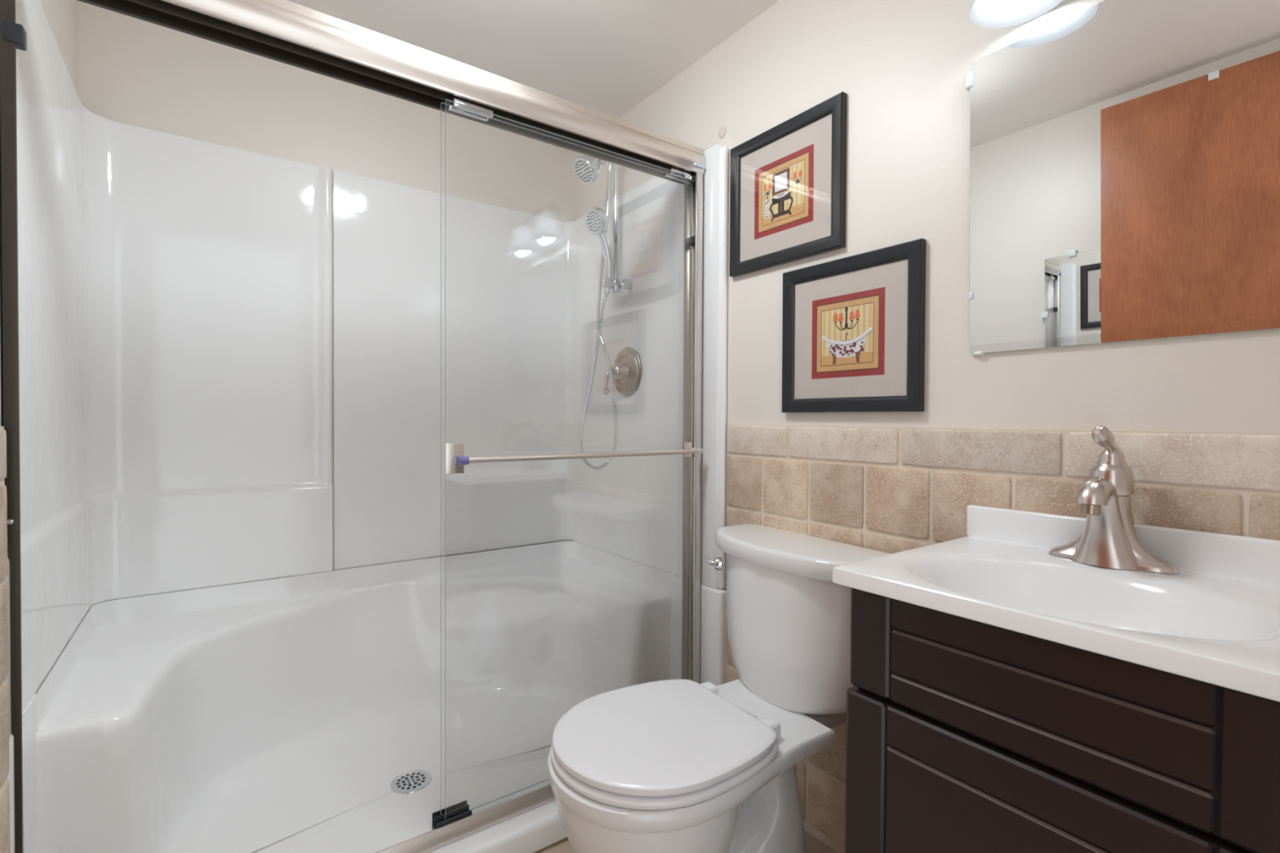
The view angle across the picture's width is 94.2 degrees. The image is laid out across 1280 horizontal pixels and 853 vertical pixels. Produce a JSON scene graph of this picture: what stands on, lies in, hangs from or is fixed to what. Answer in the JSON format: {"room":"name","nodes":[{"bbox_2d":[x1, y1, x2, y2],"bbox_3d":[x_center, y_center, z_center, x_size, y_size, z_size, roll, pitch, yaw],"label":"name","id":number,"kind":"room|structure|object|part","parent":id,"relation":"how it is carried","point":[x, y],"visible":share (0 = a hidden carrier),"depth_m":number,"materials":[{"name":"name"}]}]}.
{"room":"bathroom","nodes":[
{"label":"bathroom","id":0,"kind":"room"},
{"bbox_2d":[39,0,78,94],"bbox_3d":[-0.881,-0.049,0.653,0.114,2.193,2.530,0,1,-36],"label":"wall","id":1,"kind":"structure","parent":0,"point":[61,15],"depth_m":1.49,"materials":[{"name":"beige paint"}]},
{"bbox_2d":[0,426,10,852],"bbox_3d":[-0.860,0.525,0.738,0.014,1.043,0.507,0,1,-36],"label":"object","id":2,"kind":"structure","parent":1,"relation":"attached to","point":[5,842],"depth_m":0.92,"materials":[{"name":"tile"}]},
{"bbox_2d":[0,0,706,852],"bbox_3d":[-0.426,0.058,1.413,1.503,1.808,0.078,0,1,-36],"label":"shower door frame","id":3,"kind":"object","parent":1,"relation":"attached to","point":[287,32],"visible":0.72,"depth_m":1.29,"materials":[{"name":"silver metal"}]},
{"bbox_3d":[-0.422,-0.806,1.404,1.499,0.081,0.075,0,1,-36],"label":"header rail","id":4,"kind":"part","parent":3,"relation":"part of","materials":[{"name":"silver metal"}]},
{"bbox_2d":[77,0,575,570],"bbox_3d":[-0.931,-0.068,2.114,1.540,2.193,0.100,0,1,-36],"label":"wall","id":5,"kind":"structure","parent":0,"point":[132,71],"depth_m":1.91,"materials":[{"name":"beige paint"}]},
{"bbox_2d":[288,0,778,118],"bbox_3d":[-0.216,-1.198,1.113,1.740,0.100,2.530,0,1,-36],"label":"ceiling","id":6,"kind":"structure","parent":0,"point":[605,56],"depth_m":1.75,"materials":[{"name":"paint"}]},
{"bbox_2d":[534,829,837,852],"bbox_3d":[-0.226,1.094,1.143,1.740,0.100,2.530,0,1,-36],"label":"floor","id":7,"kind":"structure","parent":0,"point":[812,845],"depth_m":1.47,"materials":[{"name":"tile"}]},
{"bbox_2d":[0,0,728,852],"bbox_3d":[-0.627,0.096,1.697,1.532,1.877,0.926,0,1,-36],"label":"shower stall","id":8,"kind":"object","parent":7,"relation":"on","point":[199,673],"visible":0.92,"depth_m":1.82,"materials":[{"name":"white plastic"}]},
{"bbox_3d":[-1.020,-0.172,1.454,0.600,1.339,0.853,0,1,-36],"label":"wall panel","id":9,"kind":"part","parent":8,"relation":"part of","materials":[{"name":"white plastic"}]},
{"bbox_3d":[-0.379,-0.181,1.875,0.918,1.326,0.920,0,1,-36],"label":"wall panel","id":10,"kind":"part","parent":8,"relation":"part of","materials":[{"name":"white plastic"}]},
{"bbox_2d":[573,155,631,293],"bbox_3d":[-0.116,-0.746,2.084,0.242,0.541,0.094,0,1,-36],"label":"shower column","id":11,"kind":"structure","parent":8,"relation":"attached to","point":[587,168],"depth_m":2.10,"materials":[{"name":"silver metal"}]},
{"bbox_2d":[578,161,617,470],"bbox_3d":[-0.144,-0.401,2.067,0.149,1.105,0.095,0,1,-16],"label":"shower","id":12,"kind":"object","parent":11,"relation":"hanging from","point":[596,219],"visible":0.96,"depth_m":2.07,"materials":[{"name":"silver metal"}]},
{"bbox_3d":[-0.122,-0.575,2.085,0.060,0.217,0.031,0,1,-36],"label":"handle","id":13,"kind":"part","parent":12,"relation":"part of","materials":[{"name":"silver metal"}]},
{"bbox_2d":[603,346,641,396],"bbox_3d":[-0.090,-0.198,2.120,0.110,0.179,0.179,0,1,-36],"label":"shower valve","id":14,"kind":"object","parent":8,"relation":"attached to","point":[626,370],"visible":0.92,"depth_m":2.11,"materials":[{"name":"silver metal"}]},
{"bbox_3d":[-0.110,-0.163,2.101,0.020,0.103,0.057,1,1,44],"label":"lever","id":15,"kind":"part","parent":14,"relation":"part of","materials":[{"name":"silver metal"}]},
{"bbox_2d":[547,524,890,852],"bbox_3d":[0.153,0.660,1.284,0.744,0.764,0.511,0,1,-36],"label":"toilet","id":16,"kind":"object","parent":7,"relation":"on","point":[673,766],"visible":0.95,"depth_m":1.25,"materials":[{"name":"white ceramic"}]},
{"bbox_3d":[0.031,0.608,1.184,0.411,0.023,0.380,0,1,-36],"label":"lid","id":17,"kind":"part","parent":16,"relation":"part of","materials":[{"name":"white plastic"}]},
{"bbox_3d":[0.031,0.628,1.185,0.416,0.018,0.385,0,1,-36],"label":"seat","id":18,"kind":"part","parent":16,"relation":"part of","materials":[{"name":"white plastic"}]},
{"bbox_3d":[0.192,0.356,1.550,0.037,0.034,0.051,0,1,-5],"label":"flush lever","id":19,"kind":"part","parent":16,"relation":"part of","materials":[{"name":"silver metal"}]},
{"bbox_3d":[0.366,0.482,1.434,0.211,0.326,0.464,0,1,-36],"label":"tank","id":20,"kind":"part","parent":16,"relation":"part of","materials":[{"name":"white ceramic"}]},
{"bbox_3d":[0.365,0.299,1.431,0.225,0.044,0.511,0,1,-36],"label":"tank lid","id":21,"kind":"part","parent":16,"relation":"part of","materials":[{"name":"white ceramic"}]},
{"bbox_2d":[845,587,1279,852],"bbox_3d":[0.691,0.649,0.784,0.434,0.804,0.671,0,1,-36],"label":"vanity cabinet","id":22,"kind":"object","parent":7,"relation":"on","point":[964,735],"visible":0.91,"depth_m":0.72,"materials":[{"name":"brown paint"}]},
{"bbox_3d":[0.471,0.691,0.740,0.026,0.560,0.485,0,1,-36],"label":"cabinet door","id":23,"kind":"part","parent":22,"relation":"part of","materials":[{"name":"brown paint"}]},
{"bbox_2d":[832,504,1279,702],"bbox_3d":[0.681,0.255,0.780,0.453,0.188,0.692,0,1,-36],"label":"sink","id":24,"kind":"object","parent":22,"relation":"in","point":[1215,620],"visible":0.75,"depth_m":0.86,"materials":[{"name":"white ceramic"}]},
{"bbox_2d":[1048,425,1179,573],"bbox_3d":[0.726,0.108,0.934,0.135,0.220,0.168,0,1,-36],"label":"faucet","id":25,"kind":"object","parent":24,"relation":"on","point":[1109,538],"visible":1,"depth_m":0.92,"materials":[{"name":"silver metal"}]},
{"bbox_3d":[0.717,0.148,0.928,0.113,0.139,0.092,0,1,-36],"label":"spout","id":26,"kind":"part","parent":25,"relation":"part of","materials":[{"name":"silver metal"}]},
{"bbox_3d":[0.745,0.030,0.946,0.085,0.063,0.039,0,1,-36],"label":"lever","id":27,"kind":"part","parent":25,"relation":"part of","materials":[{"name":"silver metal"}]},
{"bbox_2d":[573,0,1279,590],"bbox_3d":[0.444,-0.055,1.607,0.100,2.193,2.530,0,1,-36],"label":"wall","id":28,"kind":"structure","parent":0,"point":[901,66],"depth_m":1.30,"materials":[{"name":"beige paint"}]},
{"bbox_2d":[440,101,693,814],"bbox_3d":[-0.154,0.082,1.621,0.770,1.702,0.013,0,1,-36],"label":"sliding shower door","id":29,"kind":"structure","parent":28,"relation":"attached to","point":[451,107],"depth_m":1.52,"materials":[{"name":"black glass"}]},
{"bbox_2d":[444,95,703,820],"bbox_3d":[-0.126,0.083,1.585,0.770,1.702,0.066,0,1,-36],"label":"sliding shower door","id":30,"kind":"structure","parent":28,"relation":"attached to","point":[455,460],"depth_m":1.40,"materials":[{"name":"silver glass"}]},
{"bbox_2d":[718,126,725,137],"bbox_3d":[0.246,-0.884,1.787,0.004,0.032,0.032,0,1,-36],"label":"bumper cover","id":31,"kind":"object","parent":28,"relation":"attached to","point":[722,132],"visible":1,"depth_m":1.78,"materials":[{"name":"white plastic"}]},
{"bbox_2d":[729,91,846,277],"bbox_3d":[0.380,-0.623,1.590,0.019,0.370,0.382,0,1,-36],"label":"framed print","id":32,"kind":"object","parent":28,"relation":"attached to","point":[788,180],"visible":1,"depth_m":1.57,"materials":[{"name":"black paint"}]},
{"bbox_2d":[782,238,925,412],"bbox_3d":[0.495,-0.220,1.432,0.019,0.370,0.382,0,1,-36],"label":"framed print","id":33,"kind":"object","parent":28,"relation":"attached to","point":[853,326],"visible":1,"depth_m":1.41,"materials":[{"name":"black paint"}]},
{"bbox_2d":[725,424,1279,852],"bbox_3d":[0.667,0.525,1.204,0.014,1.043,1.398,0,1,-36],"label":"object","id":34,"kind":"structure","parent":28,"relation":"attached to","point":[889,490],"depth_m":1.25,"materials":[{"name":"tile"}]},
{"bbox_2d":[969,0,1062,27],"bbox_3d":[0.746,-0.870,0.961,0.158,0.224,0.395,0,1,-36],"label":"vanity light","id":35,"kind":"object","parent":28,"relation":"attached to","point":[984,13],"visible":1,"depth_m":1.11,"materials":[{"name":"white glass"}]},
{"bbox_3d":[0.676,-0.820,1.058,0.060,0.120,0.060,0,1,-36],"label":"bulb","id":36,"kind":"part","parent":35,"relation":"part of","materials":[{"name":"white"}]},
{"bbox_2d":[965,0,1279,355],"bbox_3d":[0.865,-0.429,0.914,0.023,0.583,0.707,0,1,-36],"label":"wall mirror","id":37,"kind":"object","parent":28,"relation":"attached to","point":[1125,154],"visible":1,"depth_m":0.99,"materials":[{"name":"clear glass"}]},
{"bbox_2d":[966,504,1279,583],"bbox_3d":[0.857,0.192,0.906,0.019,0.064,0.692,0,1,-36],"label":"backsplash","id":38,"kind":"structure","parent":28,"relation":"attached to","point":[1255,558],"depth_m":0.93,"materials":[{"name":"white ceramic"}]}
]}

